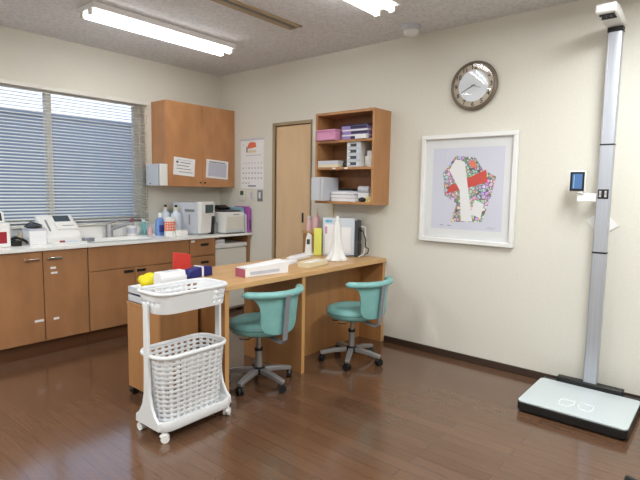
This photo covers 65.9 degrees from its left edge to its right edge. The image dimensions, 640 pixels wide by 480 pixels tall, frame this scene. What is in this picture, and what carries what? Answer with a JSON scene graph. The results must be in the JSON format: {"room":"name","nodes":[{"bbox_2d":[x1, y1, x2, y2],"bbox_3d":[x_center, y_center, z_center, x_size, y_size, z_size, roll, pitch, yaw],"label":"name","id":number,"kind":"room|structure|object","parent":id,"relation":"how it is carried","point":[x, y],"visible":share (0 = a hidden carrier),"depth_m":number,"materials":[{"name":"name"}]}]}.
{"room":"examination room","nodes":[
{"label":"examination room","id":0,"kind":"room"},
{"bbox_2d":[0,25,219,238],"bbox_3d":[-2.931,-0.372,3.502,0.150,2.500,5.750,6,7,40],"label":"wall","id":1,"kind":"structure","parent":0,"point":[28,57],"depth_m":4.55,"materials":[{"name":"paint"}]},
{"bbox_2d":[0,84,140,225],"bbox_3d":[-2.421,-0.682,4.064,0.162,1.150,2.005,6,7,40],"label":"window","id":2,"kind":"structure","parent":1,"relation":"in","point":[4,88],"depth_m":4.33,"materials":[{"name":"clear glass"}]},
{"bbox_2d":[0,78,148,228],"bbox_3d":[-2.329,-0.678,4.019,0.054,1.165,2.055,6,7,40],"label":"blind","id":3,"kind":"object","parent":2,"relation":"attached to","point":[2,81],"visible":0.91,"depth_m":4.24,"materials":[{"name":"white"}]},
{"bbox_2d":[10,223,154,237],"bbox_3d":[-1.898,-0.091,4.639,0.014,0.103,2.417,6,7,40],"label":"trim","id":4,"kind":"structure","parent":1,"relation":"attached to","point":[86,231],"depth_m":4.50,"materials":[{"name":"white"}]},
{"bbox_2d":[151,99,233,187],"bbox_3d":[-1.278,-0.955,5.075,0.274,0.815,0.838,6,7,40],"label":"upper cabinet","id":5,"kind":"object","parent":1,"relation":"attached to","point":[199,133],"visible":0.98,"depth_m":4.91,"materials":[{"name":"brown wood"}]},
{"bbox_2d":[146,164,167,185],"bbox_3d":[-1.581,-0.625,4.730,0.304,0.205,0.081,6,7,40],"label":"dispenser","id":6,"kind":"object","parent":5,"relation":"attached to","point":[157,174],"visible":1,"depth_m":4.65,"materials":[{"name":"grey plastic"}]},
{"bbox_2d":[173,156,194,176],"bbox_3d":[-1.335,-0.720,4.856,0.002,0.189,0.256,6,7,40],"label":"paper notice","id":7,"kind":"object","parent":5,"relation":"attached to","point":[182,166],"visible":1,"depth_m":4.85,"materials":[{"name":"white paper"}]},
{"bbox_2d":[206,159,227,179],"bbox_3d":[-1.075,-0.738,5.165,0.002,0.205,0.295,6,7,40],"label":"paper notice","id":8,"kind":"object","parent":5,"relation":"attached to","point":[217,169],"visible":1,"depth_m":5.16,"materials":[{"name":"white paper"}]},
{"bbox_2d":[0,0,578,76],"bbox_3d":[-0.376,-1.399,1.156,6.900,0.100,5.900,6,7,40],"label":"ceiling","id":9,"kind":"structure","parent":0,"point":[328,26],"depth_m":3.67,"materials":[{"name":"white paint"}]},
{"bbox_2d":[77,1,235,56],"bbox_3d":[-1.198,-1.593,3.801,0.248,0.074,1.220,6,7,40],"label":"ceiling light","id":10,"kind":"object","parent":9,"relation":"attached to","point":[95,11],"visible":1,"depth_m":3.66,"materials":[{"name":"white plastic"}]},
{"bbox_2d":[211,0,301,29],"bbox_3d":[-0.579,-1.560,3.255,0.130,0.008,1.240,6,7,40],"label":"ceiling vent","id":11,"kind":"object","parent":9,"relation":"in","point":[237,5],"visible":1,"depth_m":3.42,"materials":[{"name":"beige metal"}]},
{"bbox_2d":[345,0,401,16],"bbox_3d":[0.035,-1.467,2.757,0.248,0.074,1.220,6,7,40],"label":"ceiling light","id":12,"kind":"object","parent":9,"relation":"attached to","point":[373,7],"visible":1,"depth_m":3.12,"materials":[{"name":"white plastic"}]},
{"bbox_2d":[402,22,420,36],"bbox_3d":[0.675,-1.548,3.646,0.144,0.070,0.144,6,7,40],"label":"smoke detector","id":13,"kind":"object","parent":9,"relation":"attached to","point":[411,29],"visible":1,"depth_m":3.60,"materials":[{"name":"grey plastic"}]},
{"bbox_2d":[0,307,639,479],"bbox_3d":[-0.428,1.176,1.522,7.050,0.100,6.050,6,7,40],"label":"floor","id":14,"kind":"structure","parent":0,"point":[69,413],"depth_m":2.66,"materials":[{"name":"brown wood"}]},
{"bbox_2d":[0,248,89,362],"bbox_3d":[-2.251,0.459,3.857,0.524,0.799,0.668,6,7,40],"label":"base cabinet","id":15,"kind":"object","parent":14,"relation":"on","point":[44,299],"visible":0.99,"depth_m":3.70,"materials":[{"name":"brown wood"}]},
{"bbox_2d":[0,232,252,253],"bbox_3d":[-1.698,-0.009,4.478,0.540,0.022,2.417,6,7,40],"label":"countertop","id":16,"kind":"structure","parent":15,"relation":"on","point":[25,247],"depth_m":4.07,"materials":[{"name":"white"}]},
{"bbox_2d":[0,211,10,247],"bbox_3d":[-2.443,-0.081,3.651,0.242,0.262,0.197,6,7,40],"label":"blood analyzer","id":17,"kind":"object","parent":16,"relation":"on","point":[5,239],"visible":1,"depth_m":3.63,"materials":[{"name":"white plastic"}]},
{"bbox_2d":[10,232,22,243],"bbox_3d":[-2.380,-0.019,3.906,0.070,0.090,0.110,6,7,40],"label":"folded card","id":18,"kind":"object","parent":16,"relation":"on","point":[19,233],"visible":0.29,"depth_m":3.88,"materials":[{"name":"beige"}]},
{"bbox_2d":[11,236,28,246],"bbox_3d":[-2.297,0.008,3.759,0.121,0.068,0.124,-4,8,-40],"label":"power adapter","id":19,"kind":"object","parent":16,"relation":"on","point":[14,242],"visible":0.94,"depth_m":3.72,"materials":[{"name":"black plastic"}]},
{"bbox_2d":[23,236,46,244],"bbox_3d":[-2.256,-0.001,3.900,0.154,0.060,0.126,6,7,40],"label":"box","id":20,"kind":"object","parent":16,"relation":"on","point":[43,239],"visible":0.8,"depth_m":3.85,"materials":[{"name":"white cardboard"}]},
{"bbox_2d":[22,228,46,236],"bbox_3d":[-2.255,-0.061,3.894,0.154,0.060,0.126,6,7,40],"label":"box","id":21,"kind":"object","parent":20,"relation":"on","point":[29,232],"visible":0.91,"depth_m":3.85,"materials":[{"name":"white cardboard"}]},
{"bbox_2d":[24,221,41,227],"bbox_3d":[-2.276,-0.123,3.915,0.139,0.056,0.120,6,7,40],"label":"cable bundle","id":22,"kind":"object","parent":21,"relation":"on","point":[33,225],"visible":1,"depth_m":3.88,"materials":[{"name":"grey plastic"}]},
{"bbox_2d":[35,214,81,243],"bbox_3d":[-2.160,-0.095,4.075,0.230,0.215,0.280,6,7,40],"label":"urine analyzer","id":23,"kind":"object","parent":16,"relation":"on","point":[59,227],"visible":0.91,"depth_m":4.04,"materials":[{"name":"white plastic"}]},
{"bbox_2d":[49,240,86,244],"bbox_3d":[-2.027,0.018,3.973,0.100,0.014,0.260,6,7,40],"label":"tray","id":24,"kind":"object","parent":16,"relation":"on","point":[78,241],"visible":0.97,"depth_m":3.93,"materials":[{"name":"white plastic"}]},
{"bbox_2d":[60,240,77,242],"bbox_3d":[-2.012,0.009,3.959,0.018,0.018,0.140,6,7,40],"label":"tube","id":25,"kind":"object","parent":24,"relation":"on","point":[62,240],"visible":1,"depth_m":3.95,"materials":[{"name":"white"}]},
{"bbox_2d":[82,237,94,241],"bbox_3d":[-1.938,-0.005,4.124,0.060,0.034,0.080,6,7,40],"label":"clip","id":26,"kind":"object","parent":16,"relation":"on","point":[90,239],"visible":0.91,"depth_m":4.10,"materials":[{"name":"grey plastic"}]},
{"bbox_2d":[87,236,151,242],"bbox_3d":[-1.796,0.068,4.346,0.331,0.158,0.586,6,7,40],"label":"sink bowl","id":27,"kind":"object","parent":16,"relation":"in","point":[122,238],"visible":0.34,"depth_m":4.47,"materials":[{"name":"white ceramic"}]},
{"bbox_2d":[105,220,134,236],"bbox_3d":[-1.819,-0.102,4.503,0.273,0.156,0.071,0,6,-5],"label":"faucet","id":28,"kind":"object","parent":16,"relation":"on","point":[109,227],"visible":0.99,"depth_m":4.48,"materials":[{"name":"silver metal"}]},
{"bbox_2d":[126,218,136,235],"bbox_3d":[-1.775,-0.123,4.646,0.094,0.170,0.089,5,7,36],"label":"soap bottle","id":29,"kind":"object","parent":16,"relation":"on","point":[131,230],"visible":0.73,"depth_m":4.62,"materials":[{"name":"white plastic"}]},
{"bbox_2d":[141,219,145,234],"bbox_3d":[-1.706,-0.125,4.771,0.050,0.150,0.030,6,7,40],"label":"bottle","id":30,"kind":"object","parent":16,"relation":"on","point":[143,223],"visible":1,"depth_m":4.75,"materials":[{"name":"teal plastic"}]},
{"bbox_2d":[148,227,152,234],"bbox_3d":[-1.642,-0.089,4.773,0.044,0.080,0.044,6,7,40],"label":"bottle","id":31,"kind":"object","parent":16,"relation":"on","point":[150,230],"visible":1,"depth_m":4.76,"materials":[{"name":"pink plastic"}]},
{"bbox_2d":[155,213,163,235],"bbox_3d":[-1.536,-0.152,4.743,0.061,0.215,0.090,6,7,40],"label":"detergent bottle","id":32,"kind":"object","parent":16,"relation":"on","point":[159,224],"visible":0.85,"depth_m":4.72,"materials":[{"name":"blue plastic"}]},
{"bbox_2d":[162,205,170,218],"bbox_3d":[-1.538,-0.207,4.914,0.104,0.290,0.104,6,7,40],"label":"bottle","id":33,"kind":"object","parent":16,"relation":"on","point":[165,213],"visible":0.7,"depth_m":4.88,"materials":[{"name":"white plastic"}]},
{"bbox_2d":[164,217,175,235],"bbox_3d":[-1.429,-0.127,4.694,0.110,0.178,0.110,6,7,40],"label":"tub","id":34,"kind":"object","parent":16,"relation":"on","point":[169,222],"visible":1,"depth_m":4.65,"materials":[{"name":"white plastic"}]},
{"bbox_2d":[171,205,181,229],"bbox_3d":[-1.418,-0.200,4.863,0.104,0.290,0.104,6,7,40],"label":"bottle","id":35,"kind":"object","parent":16,"relation":"on","point":[176,214],"visible":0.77,"depth_m":4.83,"materials":[{"name":"white plastic"}]},
{"bbox_2d":[175,230,187,235],"bbox_3d":[-1.330,-0.067,4.734,0.064,0.055,0.124,6,7,40],"label":"lidded box","id":36,"kind":"object","parent":16,"relation":"on","point":[177,232],"visible":1,"depth_m":4.70,"materials":[{"name":"white plastic"}]},
{"bbox_2d":[173,202,214,234],"bbox_3d":[-1.266,-0.226,4.963,0.371,0.327,0.207,4,6,26],"label":"machine","id":37,"kind":"object","parent":16,"relation":"on","point":[198,218],"depth_m":4.86,"materials":[{"name":"grey plastic"}]},
{"bbox_2d":[214,222,217,233],"bbox_3d":[-1.074,-0.125,5.026,0.064,0.120,0.064,6,7,40],"label":"bottle","id":38,"kind":"object","parent":16,"relation":"on","point":[216,223],"visible":0.62,"depth_m":5.00,"materials":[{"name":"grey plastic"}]},
{"bbox_2d":[215,209,243,232],"bbox_3d":[-1.007,-0.203,5.180,0.372,0.227,0.260,6,7,40],"label":"printer","id":39,"kind":"object","parent":16,"relation":"on","point":[229,221],"visible":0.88,"depth_m":5.04,"materials":[{"name":"white plastic"}]},
{"bbox_2d":[215,205,229,209],"bbox_3d":[-1.036,-0.345,5.196,0.137,0.048,0.130,6,7,40],"label":"pouch","id":40,"kind":"object","parent":39,"relation":"on","point":[217,207],"visible":0.8,"depth_m":5.16,"materials":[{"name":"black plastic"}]},
{"bbox_2d":[226,216,243,229],"bbox_3d":[-0.871,-0.176,5.068,0.007,0.130,0.225,6,7,40],"label":"panel","id":41,"kind":"object","parent":39,"relation":"on","point":[232,222],"depth_m":5.06,"materials":[{"name":"white plastic"}]},
{"bbox_2d":[230,207,243,211],"bbox_3d":[-0.892,-0.220,5.271,0.230,0.265,0.012,6,7,40],"label":"document folder","id":42,"kind":"object","parent":16,"relation":"on","point":[241,209],"visible":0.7,"depth_m":5.23,"materials":[{"name":"teal plastic"}]},
{"bbox_2d":[235,206,250,232],"bbox_3d":[-0.825,-0.224,5.271,0.232,0.275,0.032,6,7,40],"label":"document folder","id":43,"kind":"object","parent":16,"relation":"on","point":[247,210],"visible":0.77,"depth_m":5.20,"materials":[{"name":"purple plastic"}]},
{"bbox_2d":[244,214,246,232],"bbox_3d":[-0.862,-0.186,5.265,0.230,0.200,0.010,6,7,40],"label":"document folder","id":44,"kind":"object","parent":16,"relation":"on","point":[245,215],"visible":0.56,"depth_m":5.20,"materials":[{"name":"white plastic"}]},
{"bbox_2d":[87,240,188,343],"bbox_3d":[-1.732,0.405,4.480,0.514,0.797,0.953,6,7,40],"label":"base cabinet","id":45,"kind":"object","parent":14,"relation":"on","point":[111,269],"visible":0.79,"depth_m":4.14,"materials":[{"name":"brown wood"}]},
{"bbox_2d":[126,301,198,399],"bbox_3d":[-0.967,0.669,3.037,0.362,0.588,0.274,6,7,40],"label":"pedestal","id":46,"kind":"object","parent":14,"relation":"on","point":[162,327],"visible":0.26,"depth_m":2.95,"materials":[{"name":"brown wood"}]},
{"bbox_2d":[128,284,153,304],"bbox_3d":[-1.028,0.330,2.985,0.260,0.094,0.140,6,7,40],"label":"tray","id":47,"kind":"object","parent":46,"relation":"on","point":[135,297],"visible":0.34,"depth_m":2.98,"materials":[{"name":"grey plastic"}]},
{"bbox_2d":[138,272,153,286],"bbox_3d":[-1.010,0.236,2.934,0.194,0.092,0.144,6,7,40],"label":"cloth","id":48,"kind":"object","parent":47,"relation":"on","point":[146,279],"visible":0.49,"depth_m":2.88,"materials":[{"name":"yellow fabric"}]},
{"bbox_2d":[153,269,186,292],"bbox_3d":[-0.876,0.284,2.891,0.084,0.210,0.171,6,7,40],"label":"cloth","id":49,"kind":"object","parent":46,"relation":"on","point":[176,274],"visible":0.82,"depth_m":2.85,"materials":[{"name":"white fabric"}]},
{"bbox_2d":[136,278,230,443],"bbox_3d":[-0.734,0.620,2.681,0.274,0.763,0.474,6,7,39],"label":"trolley","id":50,"kind":"object","parent":14,"relation":"on","point":[172,412],"visible":1,"depth_m":2.59,"materials":[{"name":"white plastic"}]},
{"bbox_2d":[137,278,227,314],"bbox_3d":[-0.728,0.297,2.649,0.272,0.112,0.468,6,7,40],"label":"basket","id":51,"kind":"object","parent":50,"relation":"on","point":[208,293],"depth_m":2.57,"materials":[{"name":"white plastic"}]},
{"bbox_2d":[140,333,225,421],"bbox_3d":[-0.736,0.740,2.693,0.268,0.356,0.458,6,7,40],"label":"basket","id":52,"kind":"object","parent":50,"relation":"on","point":[192,404],"depth_m":2.61,"materials":[{"name":"white plastic"}]},
{"bbox_2d":[159,389,229,432],"bbox_3d":[-0.739,0.922,2.712,0.274,0.053,0.466,6,7,39],"label":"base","id":53,"kind":"object","parent":50,"relation":"on","point":[168,422],"depth_m":2.64,"materials":[{"name":"white plastic"}]},
{"bbox_2d":[189,238,214,266],"bbox_3d":[-1.324,0.362,4.962,0.514,0.799,0.308,6,7,40],"label":"base cabinet","id":54,"kind":"object","parent":14,"relation":"on","point":[202,251],"visible":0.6,"depth_m":4.78,"materials":[{"name":"brown wood"}]},
{"bbox_2d":[214,240,246,308],"bbox_3d":[-1.094,0.375,5.259,0.468,0.722,0.420,6,7,40],"label":"mini fridge","id":55,"kind":"object","parent":14,"relation":"on","point":[229,252],"visible":0.36,"depth_m":5.13,"materials":[{"name":"white plastic"}]},
{"bbox_2d":[215,238,224,243],"bbox_3d":[-1.048,0.012,5.041,0.101,0.045,0.110,6,7,40],"label":"box","id":56,"kind":"object","parent":55,"relation":"on","point":[217,240],"visible":0.84,"depth_m":5.01,"materials":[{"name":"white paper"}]},
{"bbox_2d":[219,235,249,306],"bbox_3d":[-0.945,0.321,5.436,0.480,0.800,0.029,6,7,40],"label":"end panel","id":57,"kind":"object","parent":14,"relation":"on","point":[244,238],"visible":0.02,"depth_m":5.27,"materials":[{"name":"brown wood"}]},
{"bbox_2d":[229,284,303,395],"bbox_3d":[-0.370,0.621,3.221,0.486,0.665,0.524,-5,8,-44],"label":"swivel chair","id":58,"kind":"object","parent":14,"relation":"on","point":[278,310],"visible":0.95,"depth_m":3.07,"materials":[{"name":"teal plastic"}]},
{"bbox_2d":[187,255,385,391],"bbox_3d":[-0.237,0.543,3.748,0.627,0.720,1.718,6,7,40],"label":"desk","id":59,"kind":"object","parent":14,"relation":"on","point":[313,331],"visible":0.51,"depth_m":3.76,"materials":[{"name":"brown wood"}]},
{"bbox_2d":[173,252,190,269],"bbox_3d":[-0.900,0.149,3.217,0.018,0.148,0.130,6,7,40],"label":"folder","id":60,"kind":"object","parent":59,"relation":"on","point":[182,261],"visible":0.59,"depth_m":3.20,"materials":[{"name":"red plastic"}]},
{"bbox_2d":[185,265,211,278],"bbox_3d":[-0.783,0.199,3.141,0.078,0.066,0.198,5,7,35],"label":"case","id":61,"kind":"object","parent":59,"relation":"on","point":[196,271],"visible":0.88,"depth_m":3.12,"materials":[{"name":"blue fabric"}]},
{"bbox_2d":[235,259,288,277],"bbox_3d":[-0.380,0.185,3.272,0.359,0.082,0.114,-5,8,-44],"label":"box","id":62,"kind":"object","parent":59,"relation":"on","point":[276,266],"visible":1,"depth_m":3.23,"materials":[{"name":"white cardboard"}]},
{"bbox_2d":[283,259,296,264],"bbox_3d":[-0.255,0.168,3.774,0.120,0.020,0.140,3,6,20],"label":"paper pad","id":63,"kind":"object","parent":59,"relation":"on","point":[289,261],"visible":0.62,"depth_m":3.78,"materials":[{"name":"white paper"}]},
{"bbox_2d":[286,254,310,259],"bbox_3d":[-0.172,0.137,4.056,0.100,0.026,0.240,4,7,28],"label":"paper stack","id":64,"kind":"object","parent":59,"relation":"on","point":[298,256],"visible":0.96,"depth_m":3.99,"materials":[{"name":"white paper"}]},
{"bbox_2d":[301,233,313,254],"bbox_3d":[-0.096,0.032,4.303,0.110,0.188,0.080,3,6,20],"label":"handset","id":65,"kind":"object","parent":59,"relation":"on","point":[308,245],"visible":0.81,"depth_m":4.29,"materials":[{"name":"white plastic"}]},
{"bbox_2d":[298,258,327,267],"bbox_3d":[-0.051,0.172,3.674,0.100,0.038,0.260,5,7,32],"label":"tray","id":66,"kind":"object","parent":59,"relation":"on","point":[316,262],"visible":1,"depth_m":3.64,"materials":[{"name":"beige"}]},
{"bbox_2d":[314,228,321,254],"bbox_3d":[-0.019,0.015,4.256,0.070,0.235,0.012,3,6,22],"label":"folder","id":67,"kind":"object","parent":59,"relation":"on","point":[317,231],"visible":1,"depth_m":4.25,"materials":[{"name":"yellow plastic"}]},
{"bbox_2d":[325,216,347,261],"bbox_3d":[0.132,-0.015,3.966,0.199,0.358,0.195,1,6,-1],"label":"figurine","id":68,"kind":"object","parent":59,"relation":"on","point":[336,253],"visible":0.96,"depth_m":3.94,"materials":[{"name":"white"}]},
{"bbox_2d":[322,217,368,256],"bbox_3d":[0.216,-0.023,4.206,0.405,0.328,0.190,3,6,20],"label":"machine","id":69,"kind":"object","parent":59,"relation":"on","point":[351,228],"visible":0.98,"depth_m":4.19,"materials":[{"name":"white plastic"}]},
{"bbox_2d":[302,230,322,252],"bbox_3d":[-0.059,0.365,4.601,0.188,0.908,0.143,6,7,40],"label":"rack","id":70,"kind":"object","parent":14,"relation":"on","point":[304,232],"visible":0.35,"depth_m":4.53,"materials":[{"name":"brown wood"}]},
{"bbox_2d":[306,216,311,230],"bbox_3d":[-0.102,-0.156,4.561,0.048,0.135,0.048,6,7,40],"label":"bottle","id":71,"kind":"object","parent":70,"relation":"on","point":[308,222],"visible":1,"depth_m":4.54,"materials":[{"name":"pink plastic"}]},
{"bbox_2d":[313,208,319,230],"bbox_3d":[-0.034,-0.188,4.527,0.065,0.207,0.065,3,6,23],"label":"pump bottle","id":72,"kind":"object","parent":70,"relation":"on","point":[316,219],"visible":0.84,"depth_m":4.50,"materials":[{"name":"pink plastic"}]},
{"bbox_2d":[318,276,392,371],"bbox_3d":[0.268,0.592,3.696,0.490,0.649,0.546,-5,8,-44],"label":"swivel chair","id":73,"kind":"object","parent":14,"relation":"on","point":[373,295],"visible":1,"depth_m":3.54,"materials":[{"name":"teal plastic"}]},
{"bbox_2d":[517,1,639,439],"bbox_3d":[1.597,-0.144,2.862,0.570,2.325,0.622,6,7,40],"label":"scale","id":74,"kind":"object","parent":14,"relation":"on","point":[586,403],"visible":1,"depth_m":2.96,"materials":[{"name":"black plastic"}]},
{"bbox_2d":[624,475,636,479],"bbox_3d":[1.543,1.091,2.072,0.456,0.028,0.050,6,8,41],"label":"cable","id":75,"kind":"object","parent":14,"relation":"on","point":[627,477],"visible":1,"depth_m":2.21,"materials":[{"name":"black rubber"}]},
{"bbox_2d":[220,0,639,395],"bbox_3d":[1.454,-0.296,3.478,6.600,2.500,0.150,6,7,40],"label":"wall","id":76,"kind":"structure","parent":0,"point":[525,305],"depth_m":3.51,"materials":[{"name":"paint"}]},
{"bbox_2d":[239,190,245,200],"bbox_3d":[-0.831,-0.479,5.280,0.090,0.115,0.020,6,7,40],"label":"wall thermostat","id":77,"kind":"object","parent":76,"relation":"attached to","point":[242,193],"visible":1,"depth_m":5.27,"materials":[{"name":"white plastic"}]},
{"bbox_2d":[249,190,253,200],"bbox_3d":[-0.721,-0.468,5.192,0.066,0.115,0.012,6,7,40],"label":"wall switch","id":78,"kind":"object","parent":76,"relation":"attached to","point":[251,192],"visible":1,"depth_m":5.18,"materials":[{"name":"white plastic"}]},
{"bbox_2d":[240,137,263,188],"bbox_3d":[-0.711,-0.799,5.159,0.360,0.520,0.006,6,7,40],"label":"wall calendar","id":79,"kind":"object","parent":76,"relation":"attached to","point":[252,149],"visible":1,"depth_m":5.15,"materials":[{"name":"white paper"}]},
{"bbox_2d":[246,142,255,152],"bbox_3d":[-0.718,-0.965,5.150,0.155,0.113,0.001,6,7,40],"label":"picture","id":80,"kind":"object","parent":79,"relation":"attached to","point":[250,146],"depth_m":5.15,"materials":[{"name":"orange paper"}]},
{"bbox_2d":[257,190,262,200],"bbox_3d":[-0.623,-0.458,5.110,0.074,0.115,0.012,6,7,40],"label":"wall switch","id":81,"kind":"object","parent":76,"relation":"attached to","point":[259,192],"visible":1,"depth_m":5.10,"materials":[{"name":"grey plastic"}]},
{"bbox_2d":[272,119,312,258],"bbox_3d":[-0.273,-0.181,4.869,0.517,1.935,0.059,6,7,40],"label":"door","id":82,"kind":"structure","parent":76,"relation":"in","point":[293,149],"depth_m":4.85,"materials":[{"name":"beige paint"}]},
{"bbox_2d":[331,204,333,216],"bbox_3d":[0.111,-0.116,4.516,0.022,0.448,0.017,6,7,40],"label":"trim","id":83,"kind":"structure","parent":76,"relation":"attached to","point":[332,205],"depth_m":4.49,"materials":[{"name":"beige wood"}]},
{"bbox_2d":[315,107,390,204],"bbox_3d":[0.269,-0.690,4.189,0.612,0.766,0.237,6,7,40],"label":"wall shelf","id":84,"kind":"object","parent":76,"relation":"attached to","point":[376,175],"visible":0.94,"depth_m":4.14,"materials":[{"name":"brown wood"}]},
{"bbox_2d":[311,177,337,200],"bbox_3d":[0.042,-0.442,4.286,0.134,0.200,0.216,6,7,40],"label":"magazine file","id":85,"kind":"object","parent":84,"relation":"on","point":[321,187],"visible":0.9,"depth_m":4.21,"materials":[{"name":"grey plastic"}]},
{"bbox_2d":[316,129,342,140],"bbox_3d":[0.117,-0.895,4.253,0.214,0.090,0.228,6,7,40],"label":"plastic box","id":86,"kind":"object","parent":84,"relation":"on","point":[328,134],"visible":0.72,"depth_m":4.16,"materials":[{"name":"pink plastic"}]},
{"bbox_2d":[318,160,343,167],"bbox_3d":[0.130,-0.655,4.283,0.230,0.055,0.190,6,7,40],"label":"box","id":87,"kind":"object","parent":84,"relation":"on","point":[337,163],"visible":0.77,"depth_m":4.19,"materials":[{"name":"white cardboard"}]},
{"bbox_2d":[330,191,358,201],"bbox_3d":[0.244,-0.377,4.224,0.267,0.089,0.196,6,7,40],"label":"pile","id":88,"kind":"object","parent":84,"relation":"on","point":[351,196],"visible":0.7,"depth_m":4.14,"materials":[{"name":"white paper"}]},
{"bbox_2d":[340,188,357,190],"bbox_3d":[0.246,-0.433,4.230,0.120,0.020,0.100,6,7,40],"label":"case","id":89,"kind":"object","parent":88,"relation":"on","point":[341,189],"visible":1,"depth_m":4.19,"materials":[{"name":"black plastic"}]},
{"bbox_2d":[342,133,371,139],"bbox_3d":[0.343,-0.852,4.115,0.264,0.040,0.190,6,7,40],"label":"box","id":90,"kind":"object","parent":84,"relation":"on","point":[344,137],"visible":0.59,"depth_m":4.07,"materials":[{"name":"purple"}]},
{"bbox_2d":[342,128,371,134],"bbox_3d":[0.346,-0.892,4.108,0.264,0.040,0.190,6,7,40],"label":"box","id":91,"kind":"object","parent":90,"relation":"on","point":[364,130],"visible":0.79,"depth_m":4.02,"materials":[{"name":"purple"}]},
{"bbox_2d":[342,123,372,129],"bbox_3d":[0.341,-0.934,4.109,0.264,0.040,0.190,6,7,40],"label":"box","id":92,"kind":"object","parent":91,"relation":"on","point":[363,125],"visible":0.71,"depth_m":4.02,"materials":[{"name":"purple plastic"}]},
{"bbox_2d":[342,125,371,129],"bbox_3d":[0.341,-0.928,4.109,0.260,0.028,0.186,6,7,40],"label":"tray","id":93,"kind":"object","parent":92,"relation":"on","point":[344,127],"depth_m":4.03,"materials":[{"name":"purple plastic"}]},
{"bbox_2d":[347,141,371,166],"bbox_3d":[0.331,-0.711,4.121,0.136,0.206,0.189,6,7,40],"label":"drawer organizer","id":94,"kind":"object","parent":84,"relation":"on","point":[356,151],"visible":0.89,"depth_m":4.05,"materials":[{"name":"white plastic"}]},
{"bbox_2d":[358,197,365,201],"bbox_3d":[0.346,-0.331,4.040,0.072,0.038,0.044,6,7,40],"label":"computer mouse","id":95,"kind":"object","parent":84,"relation":"on","point":[362,199],"visible":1,"depth_m":4.02,"materials":[{"name":"black plastic"}]},
{"bbox_2d":[358,193,370,201],"bbox_3d":[0.387,-0.356,4.111,0.110,0.074,0.100,6,7,40],"label":"carton","id":96,"kind":"object","parent":84,"relation":"on","point":[360,195],"visible":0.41,"depth_m":4.06,"materials":[{"name":"white cardboard"}]},
{"bbox_2d":[358,186,370,192],"bbox_3d":[0.371,-0.421,4.106,0.100,0.056,0.056,6,7,40],"label":"tape roll","id":97,"kind":"object","parent":96,"relation":"on","point":[361,189],"visible":0.92,"depth_m":4.08,"materials":[{"name":"grey plastic"}]},
{"bbox_2d":[365,151,371,165],"bbox_3d":[0.421,-0.663,4.036,0.108,0.130,0.108,6,7,40],"label":"tub","id":98,"kind":"object","parent":84,"relation":"on","point":[368,159],"visible":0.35,"depth_m":4.00,"materials":[{"name":"white plastic"}]},
{"bbox_2d":[419,130,519,247],"bbox_3d":[1.082,-0.377,3.662,0.734,0.815,0.035,6,7,40],"label":"framed picture","id":99,"kind":"object","parent":76,"relation":"attached to","point":[468,194],"visible":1,"depth_m":3.64,"materials":[{"name":"white plastic"}]},
{"bbox_2d":[451,60,497,110],"bbox_3d":[1.111,-1.115,3.567,0.352,0.352,0.045,6,7,40],"label":"wall clock","id":100,"kind":"object","parent":76,"relation":"attached to","point":[474,85],"visible":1,"depth_m":3.55,"materials":[{"name":"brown metal"}]},
{"bbox_2d":[384,335,639,398],"bbox_3d":[2.227,1.012,2.831,4.388,0.052,0.012,6,7,40],"label":"baseboard","id":101,"kind":"structure","parent":76,"relation":"attached to","point":[476,360],"depth_m":3.72,"materials":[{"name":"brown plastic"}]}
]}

